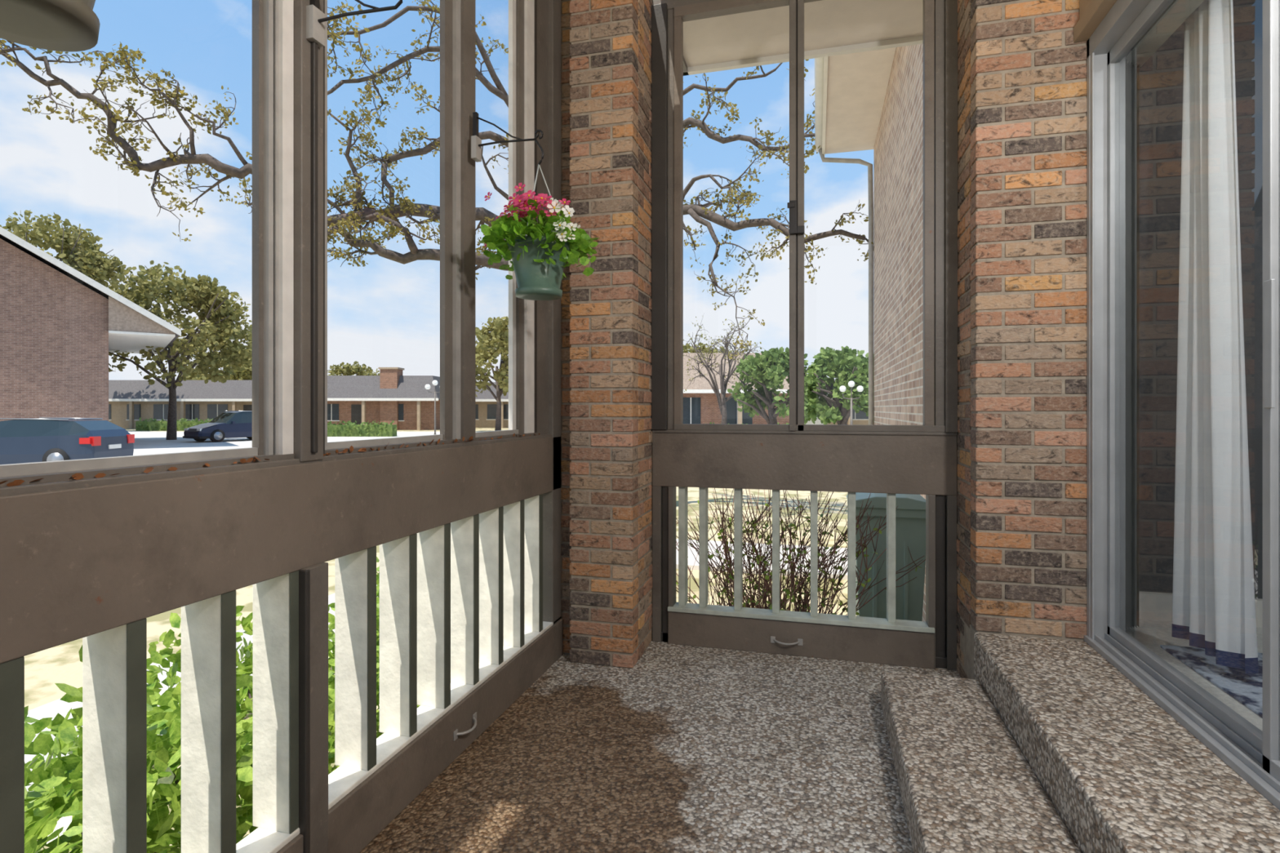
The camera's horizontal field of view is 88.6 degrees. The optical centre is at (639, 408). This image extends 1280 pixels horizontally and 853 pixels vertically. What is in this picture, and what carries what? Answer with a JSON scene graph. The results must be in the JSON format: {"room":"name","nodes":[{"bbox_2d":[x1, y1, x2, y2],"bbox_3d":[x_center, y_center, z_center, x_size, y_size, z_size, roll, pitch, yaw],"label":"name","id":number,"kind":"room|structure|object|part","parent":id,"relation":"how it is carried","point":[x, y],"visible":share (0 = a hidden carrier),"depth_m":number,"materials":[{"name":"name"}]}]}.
{"room":"enclosed porch","nodes":[
{"label":"enclosed porch","id":0,"kind":"room"},
{"bbox_2d":[0,0,563,852],"bbox_3d":[-1.033,-0.470,0.995,0.148,3.340,4.585,0,0,15],"label":"frame","id":1,"kind":"structure","parent":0,"point":[80,558],"depth_m":1.60,"materials":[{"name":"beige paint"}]},
{"bbox_2d":[0,0,293,487],"bbox_3d":[-1.040,-0.949,0.976,0.085,2.142,1.284,0,0,15],"label":"window","id":2,"kind":"structure","parent":1,"relation":"in","point":[273,20],"depth_m":1.54,"materials":[{"name":"paint"}]},
{"bbox_2d":[0,433,540,486],"bbox_3d":[-0.768,0.111,1.785,0.037,0.028,2.454,0,0,15],"label":"leaf litter","id":3,"kind":"object","parent":1,"relation":"on","point":[77,476],"visible":0.99,"depth_m":1.36,"materials":[{"name":"brown plant"}]},
{"bbox_2d":[0,493,542,852],"bbox_3d":[-1.015,0.700,1.073,0.112,0.620,3.996,0,0,15],"label":"balusters","id":4,"kind":"object","parent":1,"relation":"attached to","point":[452,595],"visible":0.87,"depth_m":1.56,"materials":[{"name":"white wood"}]},
{"bbox_2d":[306,0,402,47],"bbox_3d":[-0.683,-0.985,1.582,0.262,0.170,0.040,0,0,15],"label":"bracket","id":5,"kind":"object","parent":1,"relation":"attached to","point":[316,19],"visible":1,"depth_m":1.59,"materials":[{"name":"metal"}]},
{"bbox_2d":[323,0,549,455],"bbox_3d":[-0.656,-0.949,2.390,0.090,2.142,1.495,0,0,15],"label":"window","id":6,"kind":"structure","parent":1,"relation":"in","point":[528,20],"depth_m":2.38,"materials":[{"name":"paint"}]},
{"bbox_2d":[471,111,539,162],"bbox_3d":[-0.477,-0.985,2.345,0.262,0.170,0.040,0,0,15],"label":"bracket","id":7,"kind":"object","parent":6,"relation":"attached to","point":[476,142],"visible":1,"depth_m":2.36,"materials":[{"name":"metal"}]},
{"bbox_2d":[478,129,598,300],"bbox_3d":[-0.357,-0.687,2.325,0.433,0.592,0.443,0,0,15],"label":"hanging flower basket","id":8,"kind":"object","parent":7,"relation":"hanging from","point":[539,261],"visible":1,"depth_m":2.23,"materials":[{"name":"plant"}]},
{"bbox_3d":[-0.356,-0.485,2.312,0.218,0.189,0.218,0,0,15],"label":"pot","id":9,"kind":"part","parent":8,"relation":"part of","materials":[{"name":"plastic"}]},
{"bbox_2d":[453,711,476,741],"bbox_3d":[-0.598,1.115,2.294,0.037,0.032,0.154,0,0,15],"label":"handle","id":10,"kind":"object","parent":1,"relation":"attached to","point":[455,733],"visible":1,"depth_m":2.26,"materials":[{"name":"metal"}]},
{"bbox_3d":[-0.895,-0.985,0.862,0.225,0.170,0.040,0,0,15],"label":"bracket","id":11,"kind":"object","parent":1,"relation":"attached to","visible":0},
{"bbox_2d":[0,0,100,51],"bbox_3d":[-0.795,-0.740,0.835,0.237,0.487,0.248,0,0,15],"label":"ceiling lamp","id":12,"kind":"object","parent":11,"relation":"hanging from","point":[59,25],"visible":1,"depth_m":0.85,"materials":[{"name":"plastic"}]},
{"bbox_2d":[560,0,652,668],"bbox_3d":[-0.209,-0.170,3.307,0.497,3.940,0.482,0,0,15],"label":"brick pillar","id":13,"kind":"structure","parent":0,"point":[606,431],"depth_m":3.07,"materials":[{"name":"brown brick"}]},
{"bbox_2d":[359,640,960,852],"bbox_3d":[0.159,1.500,0.879,2.410,0.600,4.980,0,0,15],"label":"floor","id":14,"kind":"structure","parent":0,"point":[685,748],"depth_m":2.18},
{"bbox_2d":[880,670,1081,852],"bbox_3d":[0.571,1.125,0.468,0.360,0.150,4.400,0,0,15],"label":"step","id":15,"kind":"structure","parent":14,"relation":"on","point":[966,785],"depth_m":1.88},
{"bbox_2d":[973,632,1279,852],"bbox_3d":[1.011,1.050,0.400,0.525,0.300,4.498,0,0,15],"label":"step","id":16,"kind":"structure","parent":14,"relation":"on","point":[1122,775],"depth_m":1.71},
{"bbox_2d":[683,0,923,75],"bbox_3d":[0.101,-2.205,1.262,2.860,0.190,5.690,0,0,15],"label":"soffit","id":17,"kind":"structure","parent":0,"point":[758,37],"depth_m":3.73,"materials":[{"name":"paint"}]},
{"bbox_2d":[651,0,958,670],"bbox_3d":[0.768,-0.470,3.226,1.437,3.340,0.130,0,0,15],"label":"wooden frame","id":18,"kind":"structure","parent":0,"point":[916,463],"depth_m":3.16,"materials":[{"name":"beige paint"}]},
{"bbox_2d":[770,635,802,645],"bbox_3d":[0.708,1.130,3.169,0.154,0.032,0.037,0,0,15],"label":"handle","id":19,"kind":"object","parent":18,"relation":"attached to","point":[799,642],"visible":1,"depth_m":3.17,"materials":[{"name":"metal"}]},
{"bbox_2d":[678,486,895,622],"bbox_3d":[0.710,0.705,3.257,1.043,0.610,0.080,0,0,15],"label":"balusters","id":20,"kind":"object","parent":18,"relation":"attached to","point":[682,491],"visible":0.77,"depth_m":3.23,"materials":[{"name":"white wood"}]},
{"bbox_2d":[667,0,945,431],"bbox_3d":[0.774,-0.965,3.194,1.305,2.150,0.110,0,0,15],"label":"window","id":21,"kind":"structure","parent":18,"relation":"in","point":[933,10],"depth_m":3.17,"materials":[{"name":"paint"}]},
{"bbox_2d":[956,0,1087,679],"bbox_3d":[1.662,-0.170,2.814,0.512,3.941,0.502,0,0,15],"label":"wall","id":22,"kind":"structure","parent":0,"point":[1021,496],"depth_m":2.60,"materials":[{"name":"brick"}]},
{"bbox_3d":[0.930,-0.621,-0.639,0.132,3.041,2.450,0,0,15],"label":"wall","id":23,"kind":"structure","parent":0,"visible":0},
{"bbox_2d":[1073,0,1116,42],"bbox_3d":[1.499,-1.780,1.538,0.165,0.720,2.050,0,0,15],"label":"trim","id":24,"kind":"structure","parent":23,"relation":"attached to","point":[1091,12],"depth_m":2.43,"materials":[{"name":"paint"}]},
{"bbox_2d":[1084,0,1279,810],"bbox_3d":[1.515,-0.260,1.533,0.130,2.320,2.048,0,0,15],"label":"door","id":25,"kind":"structure","parent":23,"relation":"in","point":[1253,753],"depth_m":2.45,"materials":[{"name":"metal"}]},
{"label":"outside","id":26,"kind":"structure","parent":0,"visible":0},
{"bbox_2d":[24,427,856,852],"bbox_3d":[-7.252,1.800,69.263,230.000,0.001,210.000,0,0,15],"label":"ground","id":27,"kind":"structure","parent":26,"point":[60,664],"depth_m":6.62,"materials":[{"name":"beige concrete"}]},
{"bbox_2d":[0,209,126,288],"bbox_3d":[-45.584,-6.659,49.950,10.800,16.929,10.229,0,0,15],"label":"street tree","id":28,"kind":"object","parent":27,"relation":"on","point":[77,250],"visible":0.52,"depth_m":49.37,"materials":[{"name":"green plant"}]},
{"bbox_2d":[108,380,252,428],"bbox_3d":[-38.750,-0.350,62.470,21.800,4.300,10.660,0,0,0],"label":"apartment building","id":29,"kind":"structure","parent":27,"relation":"on","point":[129,401],"depth_m":57.98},
{"bbox_2d":[178,351,252,380],"bbox_3d":[-46.675,-2.623,75.323,10.894,8.871,11.379,0,0,-9],"label":"street tree","id":30,"kind":"object","parent":27,"relation":"on","point":[246,375],"visible":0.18,"depth_m":71.54,"materials":[{"name":"green plant"}]},
{"bbox_2d":[24,556,420,852],"bbox_3d":[-1.382,1.201,2.063,0.930,1.209,3.480,0,0,15],"label":"shrub","id":31,"kind":"object","parent":27,"relation":"on","point":[53,811],"visible":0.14,"depth_m":1.72,"materials":[{"name":"green plant"}]},
{"bbox_2d":[327,360,379,375],"bbox_3d":[-35.650,-1.937,79.658,8.600,7.505,8.720,0,0,33],"label":"street tree","id":32,"kind":"object","parent":27,"relation":"on","point":[348,369],"visible":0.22,"depth_m":79.30,"materials":[{"name":"green plant"}]},
{"bbox_2d":[327,367,439,430],"bbox_3d":[-22.000,-0.775,58.470,11.300,5.150,10.660,0,0,0],"label":"apartment building","id":33,"kind":"structure","parent":27,"relation":"on","point":[387,397],"depth_m":53.91,"materials":[{"name":"brown brick"}]},
{"bbox_2d":[0,0,874,359],"bbox_3d":[-2.319,-2.058,9.605,12.298,7.983,3.102,0,0,-13],"label":"live oak tree","id":34,"kind":"object","parent":27,"relation":"on","point":[390,214],"visible":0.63,"depth_m":9.43,"materials":[{"name":"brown plant"}]},
{"bbox_2d":[135,417,804,436],"bbox_3d":[-15.988,1.325,42.219,52.471,1.228,7.475,0,0,25],"label":"hedge","id":35,"kind":"object","parent":27,"relation":"on","point":[349,428],"visible":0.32,"depth_m":41.00,"materials":[{"name":"green plant"}]},
{"bbox_2d":[475,316,508,431],"bbox_3d":[-10.648,-2.604,49.606,7.477,8.834,6.692,0,0,-44],"label":"street tree","id":36,"kind":"object","parent":27,"relation":"on","point":[495,341],"visible":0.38,"depth_m":48.39,"materials":[{"name":"green plant"}]},
{"bbox_2d":[475,382,508,427],"bbox_3d":[-11.500,-0.300,64.470,12.300,4.200,10.660,0,0,0],"label":"apartment building","id":37,"kind":"structure","parent":27,"relation":"on","point":[486,405],"depth_m":59.98,"materials":[{"name":"beige brick"}]},
{"bbox_2d":[683,341,737,352],"bbox_3d":[5.881,-2.938,75.037,11.125,9.498,12.204,0,0,15],"label":"street tree","id":38,"kind":"object","parent":27,"relation":"on","point":[687,347],"visible":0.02,"depth_m":74.31,"materials":[{"name":"green plant"}]},
{"bbox_2d":[675,488,925,615],"bbox_3d":[0.789,1.118,4.190,2.009,1.369,1.561,0,0,7],"label":"shrub","id":39,"kind":"object","parent":27,"relation":"on","point":[766,591],"visible":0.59,"depth_m":4.14,"materials":[{"name":"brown plant"}]},
{"bbox_2d":[804,379,868,425],"bbox_3d":[18.000,-0.400,64.470,17.300,4.400,10.660,0,0,0],"label":"apartment building","id":40,"kind":"structure","parent":27,"relation":"on","point":[860,418],"depth_m":59.98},
{"bbox_2d":[814,44,925,621],"bbox_3d":[4.644,-1.800,5.751,6.020,7.200,6.680,0,0,15],"label":"neighboring building","id":41,"kind":"structure","parent":27,"relation":"on","point":[870,100],"depth_m":7.14,"materials":[{"name":"brick"},{"name":"paint"}]},
{"bbox_2d":[846,492,925,621],"bbox_3d":[1.777,1.200,4.720,0.535,1.200,0.619,0,0,15],"label":"trash bin","id":42,"kind":"object","parent":27,"relation":"on","point":[910,512],"visible":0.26,"depth_m":4.47,"materials":[{"name":"plastic"}]},
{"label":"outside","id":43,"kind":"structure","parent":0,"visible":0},
{"bbox_2d":[1125,0,1262,731],"bbox_3d":[3.324,-0.450,-0.040,4.160,2.900,5.050,0,0,15],"label":"living room","id":44,"kind":"object","parent":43,"point":[1161,77],"depth_m":2.76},
{"bbox_2d":[1125,0,1204,630],"bbox_3d":[1.676,-0.270,1.631,0.090,2.260,2.120,0,0,15],"label":"door frame","id":45,"kind":"structure","parent":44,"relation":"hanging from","point":[1178,11],"depth_m":2.56,"materials":[{"name":"grey metal"}]},
{"bbox_2d":[1160,644,1262,718],"bbox_3d":[2.977,0.885,0.991,2.765,0.010,2.260,0,0,15],"label":"area rug","id":46,"kind":"object","parent":44,"relation":"in","point":[1246,689],"visible":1,"depth_m":2.16,"materials":[{"name":"carpet"}]},
{"bbox_2d":[1171,0,1258,673],"bbox_3d":[1.798,-0.322,1.639,0.095,2.324,2.100,0,0,15],"label":"curtain","id":47,"kind":"object","parent":44,"relation":"hanging from","point":[1214,604],"visible":0.99,"depth_m":2.21,"materials":[{"name":"fabric"}]},
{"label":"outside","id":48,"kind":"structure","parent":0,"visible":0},
{"bbox_2d":[128,431,439,455],"bbox_3d":[0.000,1.780,32.750,182.782,0.001,80.084,0,0,15],"label":"road","id":49,"kind":"structure","parent":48,"point":[145,442],"depth_m":33.69,"materials":[{"name":"concrete"}]},
{"bbox_2d":[0,417,134,464],"bbox_3d":[-17.689,1.031,19.001,4.623,1.517,2.083,0,0,-6],"label":"car","id":50,"kind":"object","parent":49,"relation":"on","point":[42,439],"visible":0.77,"depth_m":18.30,"materials":[{"name":"blue metal"}]},
{"bbox_2d":[0,226,181,421],"bbox_3d":[-33.432,-4.415,26.952,23.000,12.430,13.120,0,0,-39],"label":"neighboring house","id":51,"kind":"structure","parent":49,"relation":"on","point":[60,326],"depth_m":26.96,"materials":[{"name":"brown brick"}]},
{"bbox_2d":[108,260,252,439],"bbox_3d":[-25.977,-3.255,37.253,8.371,10.131,8.855,0,0,29],"label":"street tree","id":52,"kind":"object","parent":49,"relation":"on","point":[216,326],"visible":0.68,"depth_m":36.56,"materials":[{"name":"green plant"}]},
{"bbox_2d":[182,410,252,442],"bbox_3d":[-22.194,0.961,36.010,2.072,1.657,4.522,0,0,30],"label":"car","id":53,"kind":"object","parent":49,"relation":"on","point":[232,424],"visible":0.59,"depth_m":34.95,"materials":[{"name":"blue metal"}]},
{"bbox_2d":[424,380,439,434],"bbox_3d":[-12.503,0.046,40.000,1.240,3.507,0.332,0,0,0],"label":"street lamp","id":54,"kind":"object","parent":49,"relation":"on","point":[434,382],"visible":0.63,"depth_m":39.96,"materials":[{"name":"metal"}]},
{"bbox_2d":[683,309,761,423],"bbox_3d":[4.301,-1.259,30.441,4.485,6.140,4.138,0,0,-43],"label":"street tree","id":55,"kind":"object","parent":49,"relation":"on","point":[722,401],"visible":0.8,"depth_m":30.14,"materials":[{"name":"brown plant"}]},
{"bbox_2d":[683,352,789,424],"bbox_3d":[5.500,-0.800,44.470,9.300,5.200,10.660,0,0,0],"label":"apartment building","id":56,"kind":"structure","parent":49,"relation":"on","point":[700,403],"depth_m":39.97,"materials":[{"name":"brown"}]},
{"bbox_2d":[727,346,808,424],"bbox_3d":[5.456,-0.381,27.051,3.506,4.412,3.308,0,0,37],"label":"street tree","id":57,"kind":"object","parent":49,"relation":"on","point":[767,371],"visible":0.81,"depth_m":26.57,"materials":[{"name":"green plant"}]},
{"bbox_2d":[804,346,868,424],"bbox_3d":[7.522,-0.251,23.909,3.985,4.155,3.686,0,0,15],"label":"street tree","id":58,"kind":"object","parent":49,"relation":"on","point":[844,365],"visible":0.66,"depth_m":23.26,"materials":[{"name":"green plant"}]},
{"bbox_2d":[839,381,863,424],"bbox_3d":[7.096,0.443,22.000,0.802,2.713,0.214,0,0,0],"label":"street lamp","id":59,"kind":"object","parent":49,"relation":"on","point":[851,384],"visible":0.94,"depth_m":21.96,"materials":[{"name":"paint"}]},
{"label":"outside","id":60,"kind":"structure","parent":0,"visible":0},
{"bbox_2d":[24,538,847,791],"bbox_3d":[-1.293,1.775,2.160,5.180,0.050,15.500,0,0,15],"label":"sidewalk","id":61,"kind":"structure","parent":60,"point":[51,709],"depth_m":5.66,"materials":[{"name":"concrete"}]}
]}

